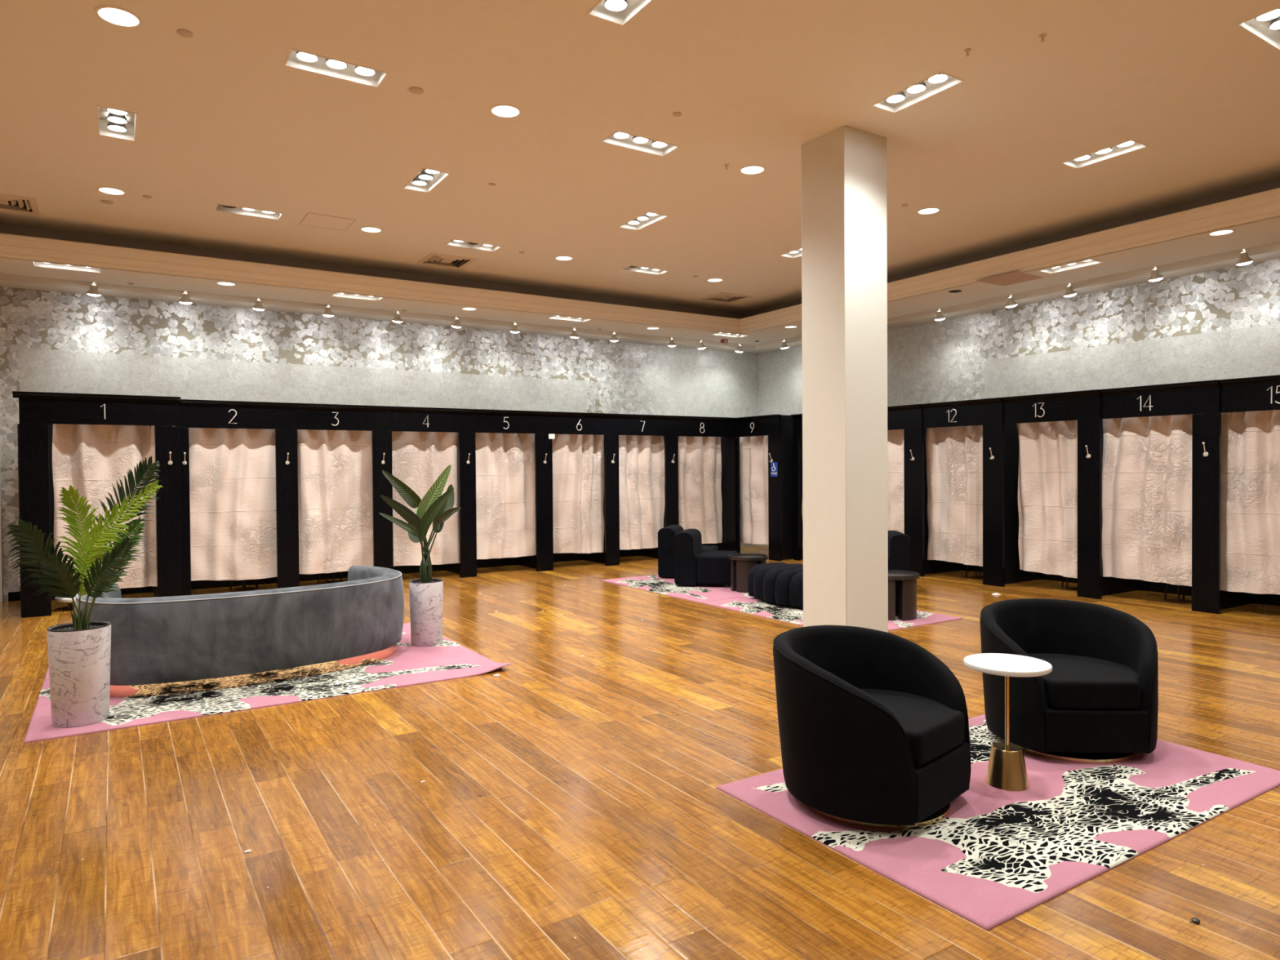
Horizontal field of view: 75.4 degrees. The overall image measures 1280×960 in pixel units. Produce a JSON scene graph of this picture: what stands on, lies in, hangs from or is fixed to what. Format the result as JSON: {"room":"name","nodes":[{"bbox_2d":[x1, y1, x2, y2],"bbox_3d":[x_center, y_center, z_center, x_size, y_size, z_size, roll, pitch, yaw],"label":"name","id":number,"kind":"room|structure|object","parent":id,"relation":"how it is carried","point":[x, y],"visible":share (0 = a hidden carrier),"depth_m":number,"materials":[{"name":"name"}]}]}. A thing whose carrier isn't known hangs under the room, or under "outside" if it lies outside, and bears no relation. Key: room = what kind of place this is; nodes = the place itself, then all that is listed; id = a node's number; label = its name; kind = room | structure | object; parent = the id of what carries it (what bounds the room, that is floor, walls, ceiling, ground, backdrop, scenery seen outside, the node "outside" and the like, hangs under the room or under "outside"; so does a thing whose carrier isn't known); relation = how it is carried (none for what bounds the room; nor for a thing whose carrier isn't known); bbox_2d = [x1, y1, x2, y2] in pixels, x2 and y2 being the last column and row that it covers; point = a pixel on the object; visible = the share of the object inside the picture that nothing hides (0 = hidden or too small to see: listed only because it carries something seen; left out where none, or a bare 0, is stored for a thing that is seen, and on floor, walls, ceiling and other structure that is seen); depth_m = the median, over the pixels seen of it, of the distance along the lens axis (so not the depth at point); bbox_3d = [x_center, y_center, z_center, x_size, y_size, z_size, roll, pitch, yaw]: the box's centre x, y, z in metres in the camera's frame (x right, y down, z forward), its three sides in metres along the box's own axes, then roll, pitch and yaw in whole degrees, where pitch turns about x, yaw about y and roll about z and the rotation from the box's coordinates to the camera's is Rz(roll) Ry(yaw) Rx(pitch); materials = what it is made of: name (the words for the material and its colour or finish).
{"room":"clothing store","nodes":[
{"label":"clothing store","id":0,"kind":"room"},
{"bbox_2d":[46,620,111,727],"bbox_3d":[-3.520,1.214,5.205,0.336,0.598,0.336,-1,1,-32],"label":"planter","id":1,"kind":"object","parent":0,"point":[79,654],"depth_m":5.08,"materials":[{"name":"stone"}]},
{"bbox_2d":[0,286,759,601],"bbox_3d":[-5.212,-0.811,11.789,18.100,4.700,0.120,-1,1,-32],"label":"wall","id":2,"kind":"structure","parent":0,"point":[51,341],"depth_m":12.02,"materials":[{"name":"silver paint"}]},
{"bbox_2d":[0,454,3,602],"bbox_3d":[-7.855,0.236,10.010,0.200,2.500,0.060,-1,1,-32],"label":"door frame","id":3,"kind":"structure","parent":2,"relation":"attached to","point":[1,540],"depth_m":10.04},
{"bbox_2d":[8,591,20,601],"bbox_3d":[-7.676,1.427,10.160,0.130,0.110,0.020,-1,1,-32],"label":"baseboard","id":4,"kind":"structure","parent":2,"relation":"attached to","point":[12,596],"depth_m":10.15,"materials":[{"name":"black wood"}]},
{"bbox_2d":[86,282,102,296],"bbox_3d":[-6.661,-2.376,10.094,0.164,0.277,0.158,-1,1,-32],"label":"track light","id":5,"kind":"object","parent":2,"relation":"attached to","point":[93,291],"visible":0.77,"depth_m":10.04,"materials":[{"name":"white"}]},
{"bbox_2d":[178,290,192,304],"bbox_3d":[-5.833,-2.390,10.621,0.164,0.277,0.158,-1,1,-27],"label":"track light","id":6,"kind":"object","parent":2,"relation":"attached to","point":[185,300],"visible":0.7,"depth_m":10.57,"materials":[{"name":"white"}]},
{"bbox_2d":[0,241,1279,353],"bbox_3d":[-0.439,-2.394,4.255,17.900,0.155,17.690,-1,1,-32],"label":"track lighting","id":7,"kind":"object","parent":2,"relation":"attached to","point":[1269,251],"depth_m":11.32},
{"bbox_2d":[1147,266,1164,281],"bbox_3d":[6.045,-2.463,9.696,0.158,0.277,0.164,-1,1,-32],"label":"track light","id":8,"kind":"object","parent":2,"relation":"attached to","point":[1155,275],"visible":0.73,"depth_m":9.65,"materials":[{"name":"white"}]},
{"bbox_2d":[1235,248,1253,265],"bbox_3d":[6.529,-2.455,8.937,0.158,0.277,0.164,-1,1,-32],"label":"track light","id":9,"kind":"object","parent":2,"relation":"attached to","point":[1244,259],"visible":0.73,"depth_m":8.89,"materials":[{"name":"white"}]},
{"bbox_2d":[408,577,443,646],"bbox_3d":[-1.918,1.184,7.435,0.300,0.568,0.300,-1,1,-32],"label":"planter","id":10,"kind":"object","parent":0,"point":[426,594],"depth_m":7.31,"materials":[{"name":"stone"}]},
{"bbox_2d":[0,545,1279,959],"bbox_3d":[-0.410,1.568,4.315,17.900,0.100,17.690,-1,1,-32],"label":"floor","id":11,"kind":"structure","parent":0,"point":[568,805],"depth_m":3.75,"materials":[{"name":"brown wood"}]},
{"bbox_2d":[54,593,77,610],"bbox_3d":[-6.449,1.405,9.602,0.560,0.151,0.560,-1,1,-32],"label":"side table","id":12,"kind":"object","parent":11,"relation":"on","point":[69,601],"visible":0.38,"depth_m":9.36,"materials":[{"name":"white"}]},
{"bbox_2d":[12,391,182,617],"bbox_3d":[-6.422,0.254,9.895,1.579,2.445,1.454,-1,1,-32],"label":"booth","id":13,"kind":"object","parent":11,"relation":"on","point":[38,411],"visible":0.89,"depth_m":9.33,"materials":[{"name":"black wood"}]},
{"bbox_2d":[52,423,156,588],"bbox_3d":[-6.104,0.301,9.551,1.096,1.952,0.142,-1,1,-35],"label":"curtain","id":14,"kind":"object","parent":13,"relation":"hanging from","point":[90,459],"visible":0.4,"depth_m":9.53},
{"bbox_2d":[178,399,299,595],"bbox_3d":[-5.283,0.232,10.816,1.364,2.445,1.084,-1,1,-32],"label":"booth","id":15,"kind":"object","parent":11,"relation":"on","point":[282,417],"visible":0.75,"depth_m":10.64,"materials":[{"name":"black wood"}]},
{"bbox_2d":[188,427,276,581],"bbox_3d":[-5.203,0.293,10.532,1.220,1.979,0.120,-1,1,-32],"label":"curtain","id":16,"kind":"object","parent":15,"relation":"hanging from","point":[233,473],"visible":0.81,"depth_m":10.54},
{"bbox_2d":[23,622,511,742],"bbox_3d":[-2.945,1.472,6.653,3.060,0.056,2.400,-1,1,-32],"label":"area rug","id":17,"kind":"object","parent":11,"relation":"on","point":[411,664],"visible":0.4,"depth_m":5.86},
{"bbox_2d":[4,455,163,727],"bbox_3d":[-3.361,0.679,5.176,0.978,1.667,0.387,0,1,0],"label":"potted palm","id":18,"kind":"object","parent":17,"relation":"on","point":[79,651],"visible":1,"depth_m":5.08,"materials":[{"name":"plant"}]},
{"bbox_2d":[75,565,404,697],"bbox_3d":[-3.052,1.148,6.600,2.408,0.682,1.286,-1,1,-37],"label":"curved sofa","id":19,"kind":"object","parent":17,"relation":"on","point":[160,646],"visible":0.81,"depth_m":6.00,"materials":[{"name":"grey fabric"}]},
{"bbox_2d":[378,464,461,646],"bbox_3d":[-1.943,0.667,7.438,0.675,1.602,0.428,0,1,0],"label":"potted plant","id":20,"kind":"object","parent":17,"relation":"on","point":[426,594],"visible":1,"depth_m":7.33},
{"bbox_2d":[297,403,393,581],"bbox_3d":[-4.188,0.213,11.507,1.224,2.445,1.074,-1,1,-32],"label":"booth","id":21,"kind":"object","parent":11,"relation":"on","point":[377,420],"visible":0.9,"depth_m":11.32,"materials":[{"name":"black wood"}]},
{"bbox_2d":[297,429,373,574],"bbox_3d":[-4.149,0.269,11.201,1.170,1.968,0.117,-1,1,-34],"label":"curtain","id":22,"kind":"object","parent":21,"relation":"hanging from","point":[335,467],"visible":0.75,"depth_m":11.22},
{"bbox_2d":[391,406,476,577],"bbox_3d":[-3.160,0.196,12.163,1.214,2.445,1.074,-1,1,-32],"label":"booth","id":23,"kind":"object","parent":11,"relation":"on","point":[461,421],"visible":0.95,"depth_m":11.99,"materials":[{"name":"black wood"}]},
{"bbox_2d":[391,431,459,566],"bbox_3d":[-3.083,0.250,11.877,1.247,1.966,0.125,-1,1,-32],"label":"curtain","id":24,"kind":"object","parent":23,"relation":"hanging from","point":[419,459],"visible":0.42,"depth_m":11.89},
{"bbox_2d":[475,408,554,571],"bbox_3d":[-2.122,0.178,12.824,1.244,2.445,1.074,-1,1,-32],"label":"booth","id":25,"kind":"object","parent":11,"relation":"on","point":[497,421],"visible":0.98,"depth_m":12.65,"materials":[{"name":"black wood"}]},
{"bbox_2d":[475,432,535,559],"bbox_3d":[-2.090,0.219,12.514,1.177,1.936,0.119,-1,1,-32],"label":"curtain","id":26,"kind":"object","parent":25,"relation":"hanging from","point":[505,484],"visible":0.79,"depth_m":12.58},
{"bbox_2d":[551,411,620,565],"bbox_3d":[-1.093,0.161,13.479,1.194,2.445,1.074,-1,1,-32],"label":"booth","id":27,"kind":"object","parent":11,"relation":"on","point":[606,424],"visible":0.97,"depth_m":13.30,"materials":[{"name":"black wood"}]},
{"bbox_2d":[552,434,604,553],"bbox_3d":[-1.007,0.209,13.199,1.010,1.954,0.144,-1,1,-32],"label":"curtain","id":28,"kind":"object","parent":27,"relation":"hanging from","point":[578,460],"visible":0.9,"depth_m":13.19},
{"bbox_2d":[618,413,679,558],"bbox_3d":[-0.094,0.144,14.116,1.174,2.445,1.074,-1,1,-32],"label":"booth","id":29,"kind":"object","parent":11,"relation":"on","point":[667,426],"visible":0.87,"depth_m":13.92,"materials":[{"name":"black wood"}]},
{"bbox_2d":[618,435,664,549],"bbox_3d":[-0.053,0.188,13.813,1.128,1.944,0.122,-1,1,-32],"label":"curtain","id":30,"kind":"object","parent":29,"relation":"hanging from","point":[641,458],"visible":0.8,"depth_m":13.88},
{"bbox_2d":[601,574,750,602],"bbox_3d":[0.754,1.400,11.037,1.610,0.014,2.320,-1,1,-32],"label":"area rug","id":31,"kind":"object","parent":11,"relation":"on","point":[698,593],"visible":0.55,"depth_m":10.66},
{"bbox_2d":[657,524,718,577],"bbox_3d":[0.704,1.023,11.900,0.762,0.715,0.701,0,1,14],"label":"slipper chair","id":32,"kind":"object","parent":31,"relation":"on","point":[666,535],"visible":0.35,"depth_m":11.63,"materials":[{"name":"fabric"}]},
{"bbox_2d":[674,528,737,587],"bbox_3d":[0.904,1.034,11.103,0.762,0.715,0.701,0,1,14],"label":"slipper chair","id":33,"kind":"object","parent":31,"relation":"on","point":[693,566],"visible":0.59,"depth_m":10.81,"materials":[{"name":"fabric"}]},
{"bbox_2d":[728,553,768,592],"bbox_3d":[1.375,1.177,10.494,0.504,0.440,0.504,0,1,14],"label":"side table","id":34,"kind":"object","parent":31,"relation":"on","point":[741,564],"visible":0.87,"depth_m":10.32,"materials":[{"name":"wood"}]},
{"bbox_2d":[728,553,768,560],"bbox_3d":[1.373,0.980,10.491,0.504,0.045,0.504,0,1,14],"label":"tray","id":35,"kind":"object","parent":34,"relation":"on","point":[737,557],"depth_m":10.44,"materials":[{"name":"wood"}]},
{"bbox_2d":[678,415,737,551],"bbox_3d":[0.934,0.126,14.773,1.264,2.445,1.070,-1,1,-32],"label":"booth","id":36,"kind":"object","parent":11,"relation":"on","point":[725,428],"visible":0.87,"depth_m":14.61,"materials":[{"name":"black wood"}]},
{"bbox_2d":[678,435,722,543],"bbox_3d":[0.973,0.175,14.469,1.214,1.954,0.105,-1,1,-32],"label":"curtain","id":37,"kind":"object","parent":36,"relation":"hanging from","point":[700,458],"visible":0.72,"depth_m":14.50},
{"bbox_2d":[735,413,794,561],"bbox_3d":[2.579,0.117,14.594,1.454,2.445,1.118,-1,1,-32],"label":"booth","id":38,"kind":"object","parent":11,"relation":"on","point":[779,428],"visible":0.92,"depth_m":13.99,"materials":[{"name":"black wood"}]},
{"bbox_2d":[736,435,768,544],"bbox_3d":[2.071,0.162,14.520,0.110,1.944,1.232,-1,1,-32],"label":"curtain","id":39,"kind":"object","parent":38,"relation":"hanging from","point":[753,451],"visible":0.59,"depth_m":14.56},
{"bbox_2d":[770,462,777,476],"bbox_3d":[2.240,-0.176,13.829,0.012,0.240,0.170,-1,1,-32],"label":"accessibility sign","id":40,"kind":"object","parent":38,"relation":"attached to","point":[774,465],"visible":1,"depth_m":13.83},
{"bbox_2d":[790,413,803,560],"bbox_3d":[3.385,0.126,13.635,1.164,2.445,1.354,-1,1,-32],"label":"booth","id":41,"kind":"object","parent":11,"relation":"on","point":[797,418],"visible":0.21,"depth_m":13.88,"materials":[{"name":"black wood"}]},
{"bbox_2d":[700,595,962,631],"bbox_3d":[2.011,1.421,9.064,1.610,0.014,2.340,-1,1,-32],"label":"area rug","id":42,"kind":"object","parent":11,"relation":"on","point":[749,605],"visible":0.31,"depth_m":8.86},
{"bbox_2d":[747,562,803,607],"bbox_3d":[1.854,1.204,9.519,0.862,0.410,1.196,-1,1,-32],"label":"tufted bench","id":43,"kind":"object","parent":42,"relation":"on","point":[779,583],"visible":0.46,"depth_m":9.33,"materials":[{"name":"fabric"}]},
{"bbox_2d":[888,569,919,620],"bbox_3d":[2.627,1.190,8.565,0.504,0.455,0.504,-1,1,-42],"label":"side table","id":44,"kind":"object","parent":42,"relation":"on","point":[902,584],"visible":0.62,"depth_m":8.37,"materials":[{"name":"wood"}]},
{"bbox_2d":[888,569,919,580],"bbox_3d":[2.626,0.985,8.562,0.504,0.045,0.504,-1,1,-42],"label":"tray","id":45,"kind":"object","parent":44,"relation":"on","point":[893,575],"depth_m":8.56,"materials":[{"name":"wood"}]},
{"bbox_2d":[888,530,910,571],"bbox_3d":[3.017,1.026,10.623,0.762,0.715,0.701,0,1,7],"label":"slipper chair","id":46,"kind":"object","parent":11,"relation":"on","point":[899,543],"visible":0.16,"depth_m":10.24,"materials":[{"name":"fabric"}]},
{"bbox_2d":[887,404,970,577],"bbox_3d":[4.086,0.137,12.525,1.154,2.445,1.269,-1,1,-32],"label":"booth","id":47,"kind":"object","parent":11,"relation":"on","point":[908,418],"visible":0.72,"depth_m":11.87,"materials":[{"name":"black wood"}]},
{"bbox_2d":[887,429,904,533],"bbox_3d":[3.736,0.181,12.492,0.124,1.946,1.123,-1,1,-32],"label":"curtain","id":48,"kind":"object","parent":47,"relation":"hanging from","point":[895,491],"visible":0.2,"depth_m":12.36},
{"bbox_2d":[920,397,1050,586],"bbox_3d":[4.777,0.148,11.478,1.154,2.445,1.239,-1,1,-32],"label":"booth","id":49,"kind":"object","parent":11,"relation":"on","point":[1001,558],"visible":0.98,"depth_m":10.92,"materials":[{"name":"black wood"}]},
{"bbox_2d":[925,425,982,566],"bbox_3d":[4.430,0.190,11.428,0.124,1.942,1.122,-1,1,-32],"label":"curtain","id":50,"kind":"object","parent":49,"relation":"hanging from","point":[954,455],"visible":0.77,"depth_m":11.47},
{"bbox_2d":[715,714,1279,930],"bbox_3d":[1.838,1.497,4.116,2.520,0.014,1.500,-1,1,-32],"label":"area rug","id":51,"kind":"object","parent":11,"relation":"on","point":[997,855],"visible":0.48,"depth_m":3.61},
{"bbox_2d":[773,625,970,829],"bbox_3d":[1.059,1.127,3.941,0.899,0.745,0.836,-1,1,-45],"label":"swivel chair","id":52,"kind":"object","parent":51,"relation":"on","point":[873,726],"visible":1,"depth_m":3.65,"materials":[{"name":"black fabric"}]},
{"bbox_2d":[860,688,964,766],"bbox_3d":[1.105,1.141,3.893,0.696,0.148,0.682,-1,1,-45],"label":"seat cushion","id":53,"kind":"object","parent":52,"relation":"on","point":[932,724],"depth_m":3.67,"materials":[{"name":"black fabric"}]},
{"bbox_2d":[963,653,1052,791],"bbox_3d":[1.804,1.193,4.068,0.400,0.598,0.400,0,1,23],"label":"pedestal table","id":54,"kind":"object","parent":51,"relation":"on","point":[1006,767],"visible":1,"depth_m":4.01,"materials":[{"name":"gold metal"}]},
{"bbox_2d":[979,598,1158,763],"bbox_3d":[2.410,1.105,4.721,0.899,0.745,0.836,0,1,3],"label":"swivel chair","id":55,"kind":"object","parent":51,"relation":"on","point":[1098,703],"visible":0.91,"depth_m":4.45,"materials":[{"name":"black fabric"}]},
{"bbox_2d":[1027,653,1139,708],"bbox_3d":[2.405,1.120,4.655,0.696,0.148,0.682,0,1,3],"label":"seat cushion","id":56,"kind":"object","parent":55,"relation":"on","point":[1075,680],"depth_m":4.36,"materials":[{"name":"black fabric"}]},
{"bbox_2d":[1000,389,1147,599],"bbox_3d":[5.461,0.159,10.443,1.154,2.445,1.239,-1,1,-32],"label":"booth","id":57,"kind":"object","parent":11,"relation":"on","point":[1085,406],"visible":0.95,"depth_m":9.82,"materials":[{"name":"black wood"}]},
{"bbox_2d":[1016,420,1077,577],"bbox_3d":[5.160,0.217,10.334,0.114,1.973,1.012,-1,1,-32],"label":"curtain","id":58,"kind":"object","parent":57,"relation":"hanging from","point":[1047,478],"visible":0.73,"depth_m":10.36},
{"bbox_2d":[1164,582,1184,603],"bbox_3d":[6.197,1.159,9.475,0.330,0.466,0.330,0,1,-3],"label":"stool","id":59,"kind":"object","parent":11,"relation":"on","point":[1166,584],"visible":0.08,"depth_m":9.57,"materials":[{"name":"black plastic"}]},
{"bbox_2d":[1098,379,1264,613],"bbox_3d":[6.147,0.169,9.422,1.154,2.445,1.219,-1,1,-32],"label":"booth","id":60,"kind":"object","parent":11,"relation":"on","point":[1202,400],"visible":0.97,"depth_m":8.80,"materials":[{"name":"black wood"}]},
{"bbox_2d":[1102,414,1191,586],"bbox_3d":[5.810,0.203,9.361,0.126,1.924,1.133,-1,1,-32],"label":"curtain","id":61,"kind":"object","parent":60,"relation":"hanging from","point":[1147,462],"visible":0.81,"depth_m":9.40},
{"bbox_2d":[1217,374,1279,605],"bbox_3d":[6.833,0.180,8.400,1.154,2.445,1.239,-1,1,-32],"label":"booth","id":62,"kind":"object","parent":11,"relation":"on","point":[1257,393],"visible":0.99,"depth_m":8.42,"materials":[{"name":"black wood"}]},
{"bbox_2d":[1220,409,1279,594],"bbox_3d":[6.499,0.215,8.341,0.113,1.929,1.152,-1,1,-32],"label":"curtain","id":63,"kind":"object","parent":62,"relation":"hanging from","point":[1251,440],"visible":0.98,"depth_m":8.56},
{"bbox_2d":[0,0,1279,313],"bbox_3d":[-0.693,-2.787,3.395,16.560,0.001,16.520,-1,1,-32],"label":"ceiling","id":64,"kind":"structure","parent":0,"point":[222,119],"depth_m":6.56,"materials":[{"name":"paint"}]},
{"bbox_2d":[0,193,39,214],"bbox_3d":[-6.477,-2.895,8.377,0.610,0.170,0.610,-1,1,-32],"label":"ceiling vent","id":65,"kind":"object","parent":64,"relation":"in","point":[12,202],"visible":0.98,"depth_m":8.50,"materials":[{"name":"metal"}]},
{"bbox_2d":[96,186,126,195],"bbox_3d":[-5.164,-2.824,8.087,0.246,0.010,0.246,-1,1,-32],"label":"recessed light","id":66,"kind":"object","parent":64,"relation":"in","point":[112,191],"visible":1,"depth_m":8.07,"materials":[{"name":"paint"}]},
{"bbox_2d":[96,105,137,141],"bbox_3d":[-4.126,-2.872,6.531,0.264,0.134,0.634,-1,1,-32],"label":"recessed light","id":67,"kind":"object","parent":64,"relation":"in","point":[111,122],"visible":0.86,"depth_m":6.68,"materials":[{"name":"paint"}]},
{"bbox_2d":[94,4,142,27],"bbox_3d":[-3.142,-2.792,4.988,0.246,0.010,0.246,-1,1,-32],"label":"recessed light","id":68,"kind":"object","parent":64,"relation":"in","point":[114,15],"visible":1,"depth_m":4.98,"materials":[{"name":"paint"}]},
{"bbox_2d":[176,28,192,37],"bbox_3d":[-2.847,-2.792,5.176,0.090,0.012,0.090,-1,1,-32],"label":"ceiling disc","id":69,"kind":"object","parent":64,"relation":"attached to","point":[183,33],"visible":1,"depth_m":5.16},
{"bbox_2d":[214,203,283,219],"bbox_3d":[-4.144,-2.906,8.772,0.634,0.134,0.264,-1,1,-32],"label":"recessed light","id":70,"kind":"object","parent":64,"relation":"in","point":[220,207],"visible":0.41,"depth_m":8.84,"materials":[{"name":"paint"}]},
{"bbox_2d":[298,212,355,231],"bbox_3d":[-3.459,-2.852,9.150,0.496,0.004,0.496,-1,1,-32],"label":"access panel","id":71,"kind":"object","parent":64,"relation":"attached to","point":[313,220],"visible":1,"depth_m":9.13,"materials":[{"name":"paint"}]},
{"bbox_2d":[283,48,388,88],"bbox_3d":[-2.075,-2.874,5.656,0.634,0.134,0.264,-1,1,-32],"label":"recessed light","id":72,"kind":"object","parent":64,"relation":"in","point":[296,59],"visible":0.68,"depth_m":5.72,"materials":[{"name":"paint"}]},
{"bbox_2d":[360,226,382,232],"bbox_3d":[-3.072,-2.861,9.455,0.246,0.010,0.246,-1,1,-32],"label":"recessed light","id":73,"kind":"object","parent":64,"relation":"in","point":[367,228],"visible":1,"depth_m":9.45,"materials":[{"name":"paint"}]},
{"bbox_2d":[402,168,450,192],"bbox_3d":[-2.035,-2.908,7.863,0.264,0.134,0.634,-1,1,-32],"label":"recessed light","id":74,"kind":"object","parent":64,"relation":"in","point":[426,180],"visible":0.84,"depth_m":7.97,"materials":[{"name":"paint"}]},
{"bbox_2d":[416,253,476,269],"bbox_3d":[-2.549,-2.962,10.902,0.610,0.170,0.610,-1,1,-32],"label":"ceiling vent","id":75,"kind":"object","parent":64,"relation":"in","point":[445,260],"visible":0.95,"depth_m":10.91,"materials":[{"name":"metal"}]},
{"bbox_2d":[444,239,502,251],"bbox_3d":[-2.040,-2.943,10.160,0.634,0.134,0.264,-1,1,-32],"label":"recessed light","id":76,"kind":"object","parent":64,"relation":"in","point":[453,242],"visible":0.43,"depth_m":10.24,"materials":[{"name":"paint"}]},
{"bbox_2d":[488,103,521,118],"bbox_3d":[-1.031,-2.828,6.345,0.246,0.010,0.246,-1,1,-32],"label":"recessed light","id":77,"kind":"object","parent":64,"relation":"in","point":[503,109],"visible":1,"depth_m":6.33,"materials":[{"name":"paint"}]},
{"bbox_2d":[586,0,653,26],"bbox_3d":[-0.043,-2.876,4.793,0.264,0.134,0.634,-1,1,-32],"label":"recessed light","id":78,"kind":"object","parent":64,"relation":"in","point":[620,12],"visible":1,"depth_m":5.02,"materials":[{"name":"paint"}]},
{"bbox_2d":[0,178,1279,319],"bbox_3d":[-0.689,-2.632,3.375,16.540,0.330,16.480,-1,1,-32],"label":"cove","id":79,"kind":"object","parent":64,"relation":"attached to","point":[8,228],"visible":0.33,"depth_m":10.50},
{"bbox_2d":[600,130,679,156],"bbox_3d":[0.006,-2.910,7.005,0.634,0.134,0.264,-1,1,-32],"label":"recessed light","id":80,"kind":"object","parent":64,"relation":"in","point":[618,138],"visible":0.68,"depth_m":7.08,"materials":[{"name":"paint"}]},
{"bbox_2d":[618,212,668,230],"bbox_3d":[0.032,-2.944,9.215,0.264,0.134,0.634,-1,1,-32],"label":"recessed light","id":81,"kind":"object","parent":64,"relation":"in","point":[647,219],"visible":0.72,"depth_m":9.31,"materials":[{"name":"paint"}]},
{"bbox_2d":[622,265,669,275],"bbox_3d":[0.074,-2.978,11.494,0.634,0.134,0.264,-1,1,-32],"label":"recessed light","id":82,"kind":"object","parent":64,"relation":"in","point":[632,268],"visible":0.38,"depth_m":11.59,"materials":[{"name":"paint"}]},
{"bbox_2d":[699,292,752,303],"bbox_3d":[1.389,-3.029,13.411,0.610,0.170,0.610,-1,1,-32],"label":"ceiling vent","id":83,"kind":"object","parent":64,"relation":"in","point":[722,297],"visible":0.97,"depth_m":13.42,"materials":[{"name":"metal"}]},
{"bbox_2d":[738,164,765,174],"bbox_3d":[1.037,-2.863,7.639,0.246,0.010,0.246,-1,1,-32],"label":"recessed light","id":84,"kind":"object","parent":64,"relation":"in","point":[750,169],"visible":1,"depth_m":7.62,"materials":[{"name":"paint"}]},
{"bbox_2d":[779,248,801,257],"bbox_3d":[2.087,-2.979,10.548,0.264,0.134,0.634,-1,1,-32],"label":"recessed light","id":85,"kind":"object","parent":64,"relation":"in","point":[797,253],"visible":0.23,"depth_m":10.79,"materials":[{"name":"paint"}]},
{"bbox_2d":[871,71,964,113],"bbox_3d":[2.034,-2.911,6.092,0.264,0.134,0.634,-1,1,-32],"label":"recessed light","id":86,"kind":"object","parent":64,"relation":"in","point":[940,82],"visible":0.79,"depth_m":6.15,"materials":[{"name":"paint"}]},
{"bbox_2d":[916,207,940,214],"bbox_3d":[3.108,-2.897,8.911,0.246,0.010,0.246,-1,1,-32],"label":"recessed light","id":87,"kind":"object","parent":64,"relation":"in","point":[927,211],"visible":1,"depth_m":8.91,"materials":[{"name":"paint"}]},
{"bbox_2d":[1061,139,1148,168],"bbox_3d":[4.104,-2.945,7.328,0.264,0.134,0.634,-1,1,-32],"label":"recessed light","id":88,"kind":"object","parent":64,"relation":"in","point":[1131,145],"visible":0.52,"depth_m":7.38,"materials":[{"name":"paint"}]},
{"bbox_2d":[1235,6,1279,51],"bbox_3d":[4.058,-2.913,5.223,0.634,0.134,0.264,-1,1,-32],"label":"recessed light","id":89,"kind":"object","parent":64,"relation":"in","point":[1265,27],"visible":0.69,"depth_m":5.28,"materials":[{"name":"paint"}]},
{"bbox_2d":[0,216,1279,345],"bbox_3d":[-0.549,-2.333,3.758,17.180,0.001,16.970,-1,1,-32],"label":"ceiling","id":90,"kind":"structure","parent":0,"point":[1262,232],"depth_m":10.47,"materials":[{"name":"paint"}]},
{"bbox_2d":[31,260,102,273],"bbox_3d":[-6.375,-2.437,9.217,0.634,0.134,0.264,-1,1,-32],"label":"recessed light","id":91,"kind":"object","parent":90,"relation":"in","point":[37,264],"visible":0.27,"depth_m":9.28,"materials":[{"name":"paint"}]},
{"bbox_2d":[329,292,384,301],"bbox_3d":[-3.728,-2.482,10.904,0.634,0.134,0.264,-1,1,-32],"label":"recessed light","id":92,"kind":"object","parent":90,"relation":"in","point":[335,294],"visible":0.41,"depth_m":10.99,"materials":[{"name":"paint"}]},
{"bbox_2d":[547,315,591,321],"bbox_3d":[-1.076,-2.527,12.640,0.634,0.134,0.264,-1,1,-32],"label":"recessed light","id":93,"kind":"object","parent":90,"relation":"in","point":[560,317],"visible":0.26,"depth_m":12.73,"materials":[{"name":"paint"}]},
{"bbox_2d":[0,187,1279,333],"bbox_3d":[-0.724,-2.436,3.213,16.300,0.225,16.240,-1,1,-32],"label":"ceiling soffit","id":94,"kind":"structure","parent":90,"relation":"attached to","point":[1264,205],"depth_m":9.94,"materials":[{"name":"paint"}]},
{"bbox_2d":[976,271,1044,286],"bbox_3d":[4.546,-2.466,10.164,0.556,0.004,0.556,-1,1,-32],"label":"access panel","id":95,"kind":"object","parent":90,"relation":"attached to","point":[1017,277],"visible":1,"depth_m":10.14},
{"bbox_2d":[1037,258,1103,273],"bbox_3d":[4.957,-2.525,9.536,0.264,0.134,0.634,-1,1,-32],"label":"recessed light","id":96,"kind":"object","parent":90,"relation":"in","point":[1088,262],"visible":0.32,"depth_m":9.61,"materials":[{"name":"paint"}]},
{"bbox_2d":[1207,229,1235,235],"bbox_3d":[5.743,-2.446,8.175,0.226,0.010,0.226,-1,1,-32],"label":"recessed light","id":97,"kind":"object","parent":90,"relation":"in","point":[1224,232],"visible":1,"depth_m":8.16,"materials":[{"name":"paint"}]},
{"bbox_2d":[800,124,888,632],"bbox_3d":[1.736,-0.710,7.028,0.500,4.340,0.500,-1,1,-32],"label":"column","id":98,"kind":"structure","parent":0,"point":[844,213],"depth_m":6.84,"materials":[{"name":"paint"}]},
{"bbox_2d":[758,258,1279,603],"bbox_3d":[7.198,-0.861,9.078,0.120,4.700,17.790,-1,1,-32],"label":"wall","id":99,"kind":"structure","parent":0,"point":[1224,323],"depth_m":10.94,"materials":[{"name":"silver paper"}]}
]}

